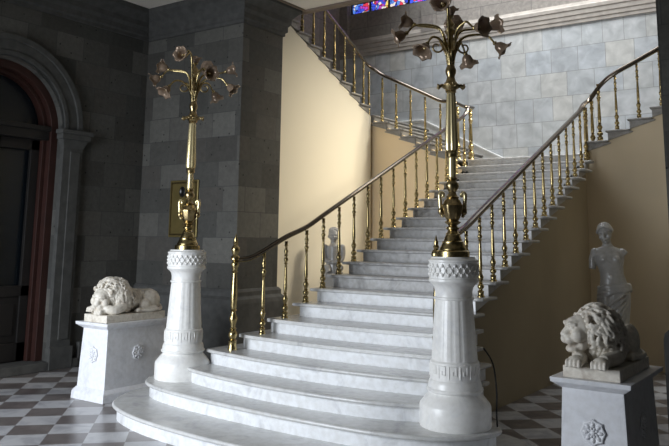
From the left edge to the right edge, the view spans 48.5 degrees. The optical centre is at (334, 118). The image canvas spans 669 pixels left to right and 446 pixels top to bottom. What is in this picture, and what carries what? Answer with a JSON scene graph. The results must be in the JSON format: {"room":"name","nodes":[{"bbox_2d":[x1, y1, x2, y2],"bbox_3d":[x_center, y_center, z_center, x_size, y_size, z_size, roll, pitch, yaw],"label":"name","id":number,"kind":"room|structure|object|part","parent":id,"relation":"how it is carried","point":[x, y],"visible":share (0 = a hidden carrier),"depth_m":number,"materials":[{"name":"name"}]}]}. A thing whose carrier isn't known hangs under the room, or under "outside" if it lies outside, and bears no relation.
{"room":"historic interior","nodes":[
{"label":"historic interior","id":0,"kind":"room"},
{"bbox_2d":[0,0,148,360],"bbox_3d":[-7.197,0.053,6.550,0.450,5.500,14.300,-6,-11,35],"label":"wall","id":1,"kind":"structure","parent":0,"point":[107,70],"depth_m":11.31,"materials":[{"name":"grey stone"}]},
{"bbox_2d":[0,58,57,362],"bbox_3d":[-4.699,1.215,10.027,0.300,4.180,1.860,-6,-11,35],"label":"door","id":2,"kind":"structure","parent":1,"relation":"in","point":[28,113],"depth_m":10.49,"materials":[{"name":"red wood"}]},
{"bbox_2d":[0,357,77,377],"bbox_3d":[-4.688,3.307,9.618,0.520,0.120,2.830,-6,-11,35],"label":"trim","id":3,"kind":"structure","parent":1,"relation":"attached to","point":[15,368],"depth_m":10.00,"materials":[{"name":"grey stone"}]},
{"bbox_2d":[0,32,82,130],"bbox_3d":[-4.446,-0.565,10.151,0.105,1.200,2.400,-6,-11,35],"label":"trim","id":4,"kind":"structure","parent":1,"relation":"attached to","point":[29,51],"depth_m":10.68,"materials":[{"name":"stone"}]},
{"bbox_2d":[44,128,93,370],"bbox_3d":[-4.442,1.694,9.774,0.170,3.360,2.680,-6,-11,35],"label":"pilaster","id":5,"kind":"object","parent":1,"relation":"attached to","point":[58,350],"depth_m":10.61,"materials":[{"name":"stone"}]},
{"bbox_2d":[75,341,81,365],"bbox_3d":[-7.110,2.556,5.856,0.070,0.340,13.970,-6,-11,35],"label":"baseboard","id":6,"kind":"structure","parent":1,"relation":"attached to","point":[78,343],"depth_m":10.66,"materials":[{"name":"grey stone"}]},
{"bbox_2d":[3,0,301,41],"bbox_3d":[-5.813,-2.479,6.507,2.340,0.480,15.120,-6,-11,35],"label":"trim","id":7,"kind":"structure","parent":1,"relation":"attached to","point":[184,17],"depth_m":11.52,"materials":[{"name":"grey stone"}]},
{"bbox_2d":[136,23,243,288],"bbox_3d":[-2.096,0.719,11.835,2.390,6.000,0.930,-6,-11,35],"label":"wall pier","id":8,"kind":"object","parent":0,"point":[165,143],"visible":0.4,"depth_m":11.37,"materials":[{"name":"grey stone"}]},
{"bbox_2d":[168,179,199,236],"bbox_3d":[-2.290,1.363,11.260,0.600,0.860,0.042,-6,-11,35],"label":"wall plaque","id":9,"kind":"object","parent":8,"relation":"attached to","point":[178,188],"visible":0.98,"depth_m":11.31,"materials":[{"name":"gold metal"}]},
{"bbox_2d":[133,283,283,361],"bbox_3d":[-1.962,3.111,11.331,2.190,1.120,1.130,-6,-11,35],"label":"baseboard","id":10,"kind":"object","parent":8,"relation":"attached to","point":[215,302],"visible":0.34,"depth_m":10.57,"materials":[{"name":"grey stone"}]},
{"bbox_2d":[124,0,348,9],"bbox_3d":[-2.541,-3.224,4.413,11.040,0.400,15.290,-6,-11,35],"label":"ceiling","id":11,"kind":"structure","parent":0,"point":[305,4],"depth_m":11.71,"materials":[{"name":"paint"}]},
{"bbox_2d":[237,23,282,288],"bbox_3d":[-1.127,0.869,11.121,0.023,5.499,0.929,-6,-11,35],"label":"wall","id":12,"kind":"structure","parent":0,"point":[261,88],"depth_m":11.15,"materials":[{"name":"grey stone"}]},
{"bbox_2d":[294,8,339,70],"bbox_3d":[-1.453,-0.418,15.399,0.300,9.400,5.250,-6,-11,35],"label":"wall","id":13,"kind":"structure","parent":0,"point":[308,18],"depth_m":17.15,"materials":[{"name":"stone"}]},
{"bbox_2d":[277,0,374,14],"bbox_3d":[1.506,-2.566,8.121,8.132,0.455,4.502,-6,-11,35],"label":"trim","id":14,"kind":"structure","parent":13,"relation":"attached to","point":[350,2],"depth_m":11.72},
{"bbox_2d":[277,26,370,314],"bbox_3d":[-0.335,1.100,12.549,0.120,5.520,3.350,-6,-11,35],"label":"wall","id":15,"kind":"structure","parent":0,"point":[325,138],"depth_m":12.51,"materials":[{"name":"paint"}]},
{"bbox_2d":[0,366,668,445],"bbox_3d":[-1.813,2.910,5.951,14.000,0.200,20.300,-6,-11,35],"label":"floor","id":16,"kind":"structure","parent":0,"point":[37,409],"depth_m":7.75,"materials":[{"name":"tile"}]},
{"bbox_2d":[71,316,166,403],"bbox_3d":[-2.506,2.838,8.871,0.579,0.860,1.029,-6,-11,35],"label":"plinth","id":17,"kind":"object","parent":16,"relation":"on","point":[117,359],"visible":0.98,"depth_m":8.56,"materials":[{"name":"stone"}]},
{"bbox_3d":[-2.501,2.450,8.934,0.579,0.075,1.029,-6,-11,35],"label":"cornice","id":18,"kind":"part","parent":17,"relation":"part of","materials":[{"name":"stone"}]},
{"bbox_2d":[84,276,164,323],"bbox_3d":[-2.519,2.155,8.947,0.445,0.513,0.972,-6,-11,35],"label":"lion statue","id":19,"kind":"object","parent":17,"relation":"on","point":[113,300],"visible":1,"depth_m":8.70,"materials":[{"name":"stone"}]},
{"bbox_2d":[324,272,342,286],"bbox_3d":[-0.028,3.099,11.736,0.340,1.320,0.340,-6,-11,35],"label":"pedestal","id":20,"kind":"object","parent":16,"relation":"on","point":[329,282],"visible":0.06,"depth_m":11.73,"materials":[{"name":"stone"}]},
{"bbox_2d":[321,227,345,273],"bbox_3d":[-0.016,2.100,11.869,0.386,0.732,0.352,1,-9,0],"label":"statue","id":21,"kind":"object","parent":20,"relation":"on","point":[331,251],"visible":0.75,"depth_m":11.79,"materials":[{"name":"stone"}]},
{"bbox_2d":[112,19,661,445],"bbox_3d":[1.690,0.745,10.389,10.350,5.580,9.211,-6,-11,35],"label":"staircase","id":22,"kind":"structure","parent":16,"relation":"on","point":[329,373],"depth_m":7.69,"materials":[{"name":"grey stone"}]},
{"bbox_2d":[154,249,209,382],"bbox_3d":[-1.681,2.176,8.324,0.600,1.392,0.600,-6,-11,35],"label":"marble pedestal","id":23,"kind":"object","parent":22,"relation":"on","point":[183,348],"visible":1,"depth_m":8.17,"materials":[{"name":"white stone"}]},
{"bbox_2d":[148,46,239,249],"bbox_3d":[-1.649,0.344,8.583,1.003,2.307,0.748,5,-10,-25],"label":"brass lamp","id":24,"kind":"object","parent":23,"relation":"on","point":[188,213],"visible":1,"depth_m":8.57,"materials":[{"name":"gold metal"}]},
{"bbox_3d":[-2.142,-0.453,8.756,0.153,0.172,0.170,-6,-11,35],"label":"lamp shade","id":25,"kind":"part","parent":24,"relation":"part of","materials":[{"name":"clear glass"}]},
{"bbox_3d":[-2.065,-0.619,8.861,0.155,0.174,0.164,5,-10,-26],"label":"lamp shade","id":26,"kind":"part","parent":24,"relation":"part of","materials":[{"name":"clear glass"}]},
{"bbox_3d":[-1.947,-0.306,8.441,0.171,0.152,0.174,2,-9,-7],"label":"lamp shade","id":27,"kind":"part","parent":24,"relation":"part of","materials":[{"name":"clear glass"}]},
{"bbox_3d":[-1.865,-0.387,8.742,0.423,0.401,0.048,0,-9,3],"label":"arm","id":28,"kind":"part","parent":24,"relation":"part of","materials":[{"name":"gold metal"}]},
{"bbox_3d":[-1.780,-0.329,8.596,0.363,0.241,0.048,9,-12,-42],"label":"arm","id":29,"kind":"part","parent":24,"relation":"part of","materials":[{"name":"gold metal"}]},
{"bbox_3d":[-1.753,-0.738,8.551,0.203,0.183,0.119,-3,-10,24],"label":"lamp shade","id":30,"kind":"part","parent":24,"relation":"part of","materials":[{"name":"clear glass"}]},
{"bbox_3d":[-1.765,1.039,8.507,0.066,0.237,0.038,0,-9,3],"label":"handle","id":31,"kind":"part","parent":24,"relation":"part of","materials":[{"name":"gold metal"}]},
{"bbox_3d":[-1.699,-0.500,8.654,0.048,0.602,0.221,-3,-10,21],"label":"arm","id":32,"kind":"part","parent":24,"relation":"part of","materials":[{"name":"gold metal"}]},
{"bbox_3d":[-1.665,0.871,8.536,0.116,0.132,0.116,-6,-11,35],"label":"stem","id":33,"kind":"part","parent":24,"relation":"part of","materials":[{"name":"gold metal"}]},
{"bbox_3d":[-1.649,-0.433,8.747,0.100,0.405,0.100,-6,-11,35],"label":"stem","id":34,"kind":"part","parent":24,"relation":"part of","materials":[{"name":"gold metal"}]},
{"bbox_3d":[-1.634,-0.691,8.791,0.144,0.094,0.144,-6,-11,35],"label":"lamp shade","id":35,"kind":"part","parent":24,"relation":"part of","materials":[{"name":"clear glass"}]},
{"bbox_3d":[-1.569,1.042,8.509,0.066,0.237,0.038,0,-9,3],"label":"handle","id":36,"kind":"part","parent":24,"relation":"part of","materials":[{"name":"gold metal"}]},
{"bbox_3d":[-1.546,-0.397,8.624,0.048,0.390,0.301,8,-12,-37],"label":"arm","id":37,"kind":"part","parent":24,"relation":"part of","materials":[{"name":"gold metal"}]},
{"bbox_3d":[-1.549,-0.619,9.105,0.165,0.176,0.155,4,-10,-21],"label":"lamp shade","id":38,"kind":"part","parent":24,"relation":"part of","materials":[{"name":"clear glass"}]},
{"bbox_3d":[-1.433,-0.337,8.703,0.384,0.300,0.217,-6,-11,35],"label":"arm","id":39,"kind":"part","parent":24,"relation":"part of","materials":[{"name":"gold metal"}]},
{"bbox_3d":[-1.425,-0.514,8.491,0.203,0.183,0.123,8,-12,-39],"label":"lamp shade","id":40,"kind":"part","parent":24,"relation":"part of","materials":[{"name":"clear glass"}]},
{"bbox_3d":[-1.456,-0.395,8.773,0.381,0.393,0.048,2,-9,-6],"label":"arm","id":41,"kind":"part","parent":24,"relation":"part of","materials":[{"name":"gold metal"}]},
{"bbox_3d":[-1.431,-0.245,9.035,0.203,0.152,0.155,-6,-11,35],"label":"lamp shade","id":42,"kind":"part","parent":24,"relation":"part of","materials":[{"name":"clear glass"}]},
{"bbox_3d":[-1.192,-0.587,8.839,0.160,0.176,0.162,-6,-11,35],"label":"lamp shade","id":43,"kind":"part","parent":24,"relation":"part of","materials":[{"name":"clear glass"}]},
{"bbox_3d":[-1.171,-0.330,8.662,0.161,0.156,0.160,8,-12,-37],"label":"lamp shade","id":44,"kind":"part","parent":24,"relation":"part of","materials":[{"name":"clear glass"}]},
{"bbox_2d":[228,10,474,350],"bbox_3d":[-0.007,0.115,11.507,2.119,5.899,6.078,-6,-11,35],"label":"balustrade","id":45,"kind":"object","parent":22,"relation":"on","point":[232,343],"visible":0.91,"depth_m":10.58,"materials":[{"name":"gold metal"}]},
{"bbox_3d":[-1.120,1.925,8.290,0.104,1.270,0.102,-6,-11,35],"label":"newel post","id":46,"kind":"part","parent":45,"relation":"part of","materials":[{"name":"gold metal"}]},
{"bbox_2d":[419,256,491,433],"bbox_3d":[1.024,1.890,6.351,0.600,1.392,0.600,-6,-11,35],"label":"marble pedestal","id":47,"kind":"object","parent":22,"relation":"on","point":[454,402],"visible":1,"depth_m":6.18,"materials":[{"name":"white stone"}]},
{"bbox_2d":[390,0,511,256],"bbox_3d":[1.057,0.058,6.609,1.003,2.307,0.748,5,-10,-25],"label":"brass lamp","id":48,"kind":"object","parent":47,"relation":"on","point":[452,208],"visible":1,"depth_m":6.60,"materials":[{"name":"gold metal"}]},
{"bbox_3d":[0.564,-0.739,6.783,0.153,0.172,0.170,-6,-11,35],"label":"lamp shade","id":49,"kind":"part","parent":48,"relation":"part of","materials":[{"name":"clear glass"}]},
{"bbox_3d":[0.640,-0.905,6.887,0.155,0.174,0.164,5,-10,-26],"label":"lamp shade","id":50,"kind":"part","parent":48,"relation":"part of","materials":[{"name":"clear glass"}]},
{"bbox_3d":[0.759,-0.593,6.467,0.171,0.152,0.174,2,-9,-7],"label":"lamp shade","id":51,"kind":"part","parent":48,"relation":"part of","materials":[{"name":"clear glass"}]},
{"bbox_3d":[0.841,-0.673,6.768,0.423,0.401,0.048,0,-9,3],"label":"arm","id":52,"kind":"part","parent":48,"relation":"part of","materials":[{"name":"gold metal"}]},
{"bbox_3d":[0.877,-0.696,6.796,0.350,0.414,0.048,-1,-9,12],"label":"arm","id":53,"kind":"part","parent":48,"relation":"part of","materials":[{"name":"gold metal"}]},
{"bbox_3d":[0.925,-0.615,6.622,0.363,0.241,0.048,9,-12,-42],"label":"arm","id":54,"kind":"part","parent":48,"relation":"part of","materials":[{"name":"gold metal"}]},
{"bbox_3d":[0.953,-1.024,6.578,0.203,0.183,0.119,-3,-10,24],"label":"lamp shade","id":55,"kind":"part","parent":48,"relation":"part of","materials":[{"name":"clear glass"}]},
{"bbox_3d":[0.940,0.753,6.534,0.066,0.237,0.038,0,-9,3],"label":"handle","id":56,"kind":"part","parent":48,"relation":"part of","materials":[{"name":"gold metal"}]},
{"bbox_3d":[1.006,-0.786,6.680,0.048,0.602,0.221,-3,-10,21],"label":"arm","id":57,"kind":"part","parent":48,"relation":"part of","materials":[{"name":"gold metal"}]},
{"bbox_3d":[1.057,-0.720,6.773,0.100,0.405,0.100,-6,-11,35],"label":"stem","id":58,"kind":"part","parent":48,"relation":"part of","materials":[{"name":"gold metal"}]},
{"bbox_3d":[1.071,-0.978,6.817,0.144,0.094,0.144,-6,-11,35],"label":"lamp shade","id":59,"kind":"part","parent":48,"relation":"part of","materials":[{"name":"brown glass"}]},
{"bbox_3d":[1.040,0.585,6.562,0.116,0.132,0.116,-6,-11,35],"label":"stem","id":60,"kind":"part","parent":48,"relation":"part of","materials":[{"name":"gold metal"}]},
{"bbox_3d":[1.157,-0.905,7.131,0.165,0.176,0.155,4,-10,-21],"label":"lamp shade","id":61,"kind":"part","parent":48,"relation":"part of","materials":[{"name":"brown glass"}]},
{"bbox_3d":[1.153,-0.684,6.644,0.294,0.390,0.111,-6,-11,35],"label":"arm","id":62,"kind":"part","parent":48,"relation":"part of","materials":[{"name":"gold metal"}]},
{"bbox_3d":[1.136,0.756,6.535,0.066,0.237,0.038,0,-9,3],"label":"handle","id":63,"kind":"part","parent":48,"relation":"part of","materials":[{"name":"gold metal"}]},
{"bbox_3d":[1.249,-0.681,6.800,0.381,0.393,0.048,2,-9,-6],"label":"arm","id":64,"kind":"part","parent":48,"relation":"part of","materials":[{"name":"gold metal"}]},
{"bbox_3d":[1.274,-0.531,7.062,0.203,0.152,0.155,-6,-11,35],"label":"lamp shade","id":65,"kind":"part","parent":48,"relation":"part of","materials":[{"name":"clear glass"}]},
{"bbox_3d":[1.272,-0.623,6.730,0.384,0.300,0.217,-6,-11,35],"label":"arm","id":66,"kind":"part","parent":48,"relation":"part of","materials":[{"name":"gold metal"}]},
{"bbox_3d":[1.280,-0.800,6.518,0.203,0.183,0.123,8,-12,-39],"label":"lamp shade","id":67,"kind":"part","parent":48,"relation":"part of","materials":[{"name":"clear glass"}]},
{"bbox_3d":[1.514,-0.873,6.866,0.160,0.176,0.162,-6,-11,35],"label":"lamp shade","id":68,"kind":"part","parent":48,"relation":"part of","materials":[{"name":"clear glass"}]},
{"bbox_3d":[1.534,-0.617,6.689,0.161,0.156,0.160,8,-12,-37],"label":"lamp shade","id":69,"kind":"part","parent":48,"relation":"part of","materials":[{"name":"clear glass"}]},
{"bbox_2d":[483,348,497,426],"bbox_3d":[1.329,2.268,6.282,0.041,0.618,0.174,5,-10,-25],"label":"power cable","id":70,"kind":"object","parent":22,"relation":"on","point":[483,348],"visible":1,"depth_m":6.22,"materials":[{"name":"black rubber"}]},
{"bbox_2d":[431,46,661,339],"bbox_3d":[3.206,-0.243,9.055,1.958,5.901,5.705,-6,-11,35],"label":"balustrade","id":71,"kind":"object","parent":22,"relation":"on","point":[477,215],"visible":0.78,"depth_m":9.90,"materials":[{"name":"gold metal"}]},
{"bbox_3d":[0.944,1.719,6.858,0.104,1.270,0.102,-6,-11,35],"label":"newel post","id":72,"kind":"part","parent":71,"relation":"part of","materials":[{"name":"gold metal"}]},
{"bbox_3d":[3.203,-0.717,9.130,1.940,4.942,5.610,-6,-11,35],"label":"handrail","id":73,"kind":"part","parent":71,"relation":"part of","materials":[{"name":"brown wood"}]},
{"bbox_2d":[550,365,662,445],"bbox_3d":[2.113,2.376,5.667,0.579,0.860,1.029,-6,-11,35],"label":"plinth","id":74,"kind":"object","parent":16,"relation":"on","point":[594,412],"visible":0.96,"depth_m":5.37,"materials":[{"name":"stone"}]},
{"bbox_2d":[560,302,648,382],"bbox_3d":[2.084,1.677,5.731,0.463,0.538,1.023,-6,-11,35],"label":"lion statue","id":75,"kind":"object","parent":74,"relation":"on","point":[602,347],"visible":1,"depth_m":5.45,"materials":[{"name":"stone"}]},
{"bbox_3d":[2.118,1.988,5.730,0.579,0.075,1.029,-6,-11,35],"label":"cornice","id":76,"kind":"part","parent":74,"relation":"part of","materials":[{"name":"stone"}]},
{"bbox_2d":[589,222,632,323],"bbox_3d":[3.546,2.379,9.471,0.540,2.105,0.514,-2,-10,15],"label":"statue","id":77,"kind":"object","parent":16,"relation":"on","point":[613,291],"visible":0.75,"depth_m":9.44,"materials":[{"name":"stone"}]},
{"bbox_2d":[597,283,632,323],"bbox_3d":[3.550,2.609,9.402,0.468,1.048,0.458,-2,-10,15],"label":"drapery","id":78,"kind":"object","parent":77,"relation":"hanging from","point":[617,296],"depth_m":9.34,"materials":[{"name":"stone"}]},
{"bbox_2d":[320,171,471,309],"bbox_3d":[0.953,2.047,10.731,0.080,3.100,5.054,-6,-11,35],"label":"wall","id":79,"kind":"structure","parent":0,"point":[462,171],"depth_m":11.08,"materials":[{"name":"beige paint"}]},
{"bbox_2d":[370,121,461,248],"bbox_3d":[1.485,1.942,13.335,1.970,4.154,0.100,-6,-11,35],"label":"wall","id":80,"kind":"structure","parent":0,"point":[386,148],"depth_m":13.66,"materials":[{"name":"paint"}]},
{"bbox_2d":[339,0,587,45],"bbox_3d":[4.443,-3.596,15.027,10.800,3.100,0.360,-6,-11,35],"label":"wall","id":81,"kind":"structure","parent":0,"point":[380,22],"depth_m":16.39,"materials":[{"name":"stone"}]},
{"bbox_2d":[351,0,425,14],"bbox_3d":[2.177,-3.501,16.603,4.318,1.840,0.110,-6,-11,35],"label":"window","id":82,"kind":"structure","parent":81,"relation":"in","point":[377,4],"depth_m":17.31,"materials":[{"name":"multicoloured glass"}]},
{"bbox_2d":[339,0,655,59],"bbox_3d":[4.450,-2.026,14.590,10.550,0.420,0.085,-6,-11,35],"label":"trim","id":83,"kind":"structure","parent":81,"relation":"attached to","point":[590,10],"depth_m":14.88,"materials":[{"name":"stone"}]},
{"bbox_2d":[340,12,659,265],"bbox_3d":[4.402,1.171,14.280,10.800,6.050,0.300,-6,-11,35],"label":"wall","id":84,"kind":"structure","parent":0,"point":[520,99],"depth_m":14.73,"materials":[{"name":"stone"}]},
{"bbox_2d":[400,119,503,158],"bbox_3d":[4.330,0.468,14.234,10.350,1.410,0.070,-6,-11,35],"label":"baseboard","id":85,"kind":"structure","parent":84,"relation":"attached to","point":[432,128],"depth_m":15.43,"materials":[{"name":"stone"}]},
{"bbox_2d":[474,166,591,410],"bbox_3d":[2.568,1.886,9.611,0.085,3.100,5.054,-6,-11,35],"label":"wall","id":86,"kind":"structure","parent":0,"point":[521,336],"depth_m":9.51,"materials":[{"name":"beige paint"}]},
{"bbox_2d":[586,114,668,372],"bbox_3d":[4.773,1.613,11.054,2.000,4.154,0.100,-6,-11,35],"label":"wall","id":87,"kind":"structure","parent":0,"point":[627,188],"depth_m":11.16,"materials":[{"name":"paint"}]},
{"bbox_2d":[656,0,668,219],"bbox_3d":[3.598,0.396,7.843,0.025,5.499,0.929,-6,-11,35],"label":"wall","id":88,"kind":"structure","parent":0,"point":[657,16],"depth_m":7.54,"materials":[{"name":"grey stone"}]},
{"bbox_2d":[664,330,668,427],"bbox_3d":[4.527,2.462,6.829,2.540,1.120,1.130,-6,-11,35],"label":"baseboard","id":89,"kind":"structure","parent":88,"relation":"attached to","point":[666,335],"depth_m":7.11,"materials":[{"name":"grey stone"}]},
{"bbox_2d":[658,0,668,183],"bbox_3d":[4.602,0.049,7.188,2.430,6.000,0.930,-6,-11,35],"label":"wall pier","id":90,"kind":"object","parent":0,"point":[663,5],"depth_m":7.59,"materials":[{"name":"grey stone"}]}
]}

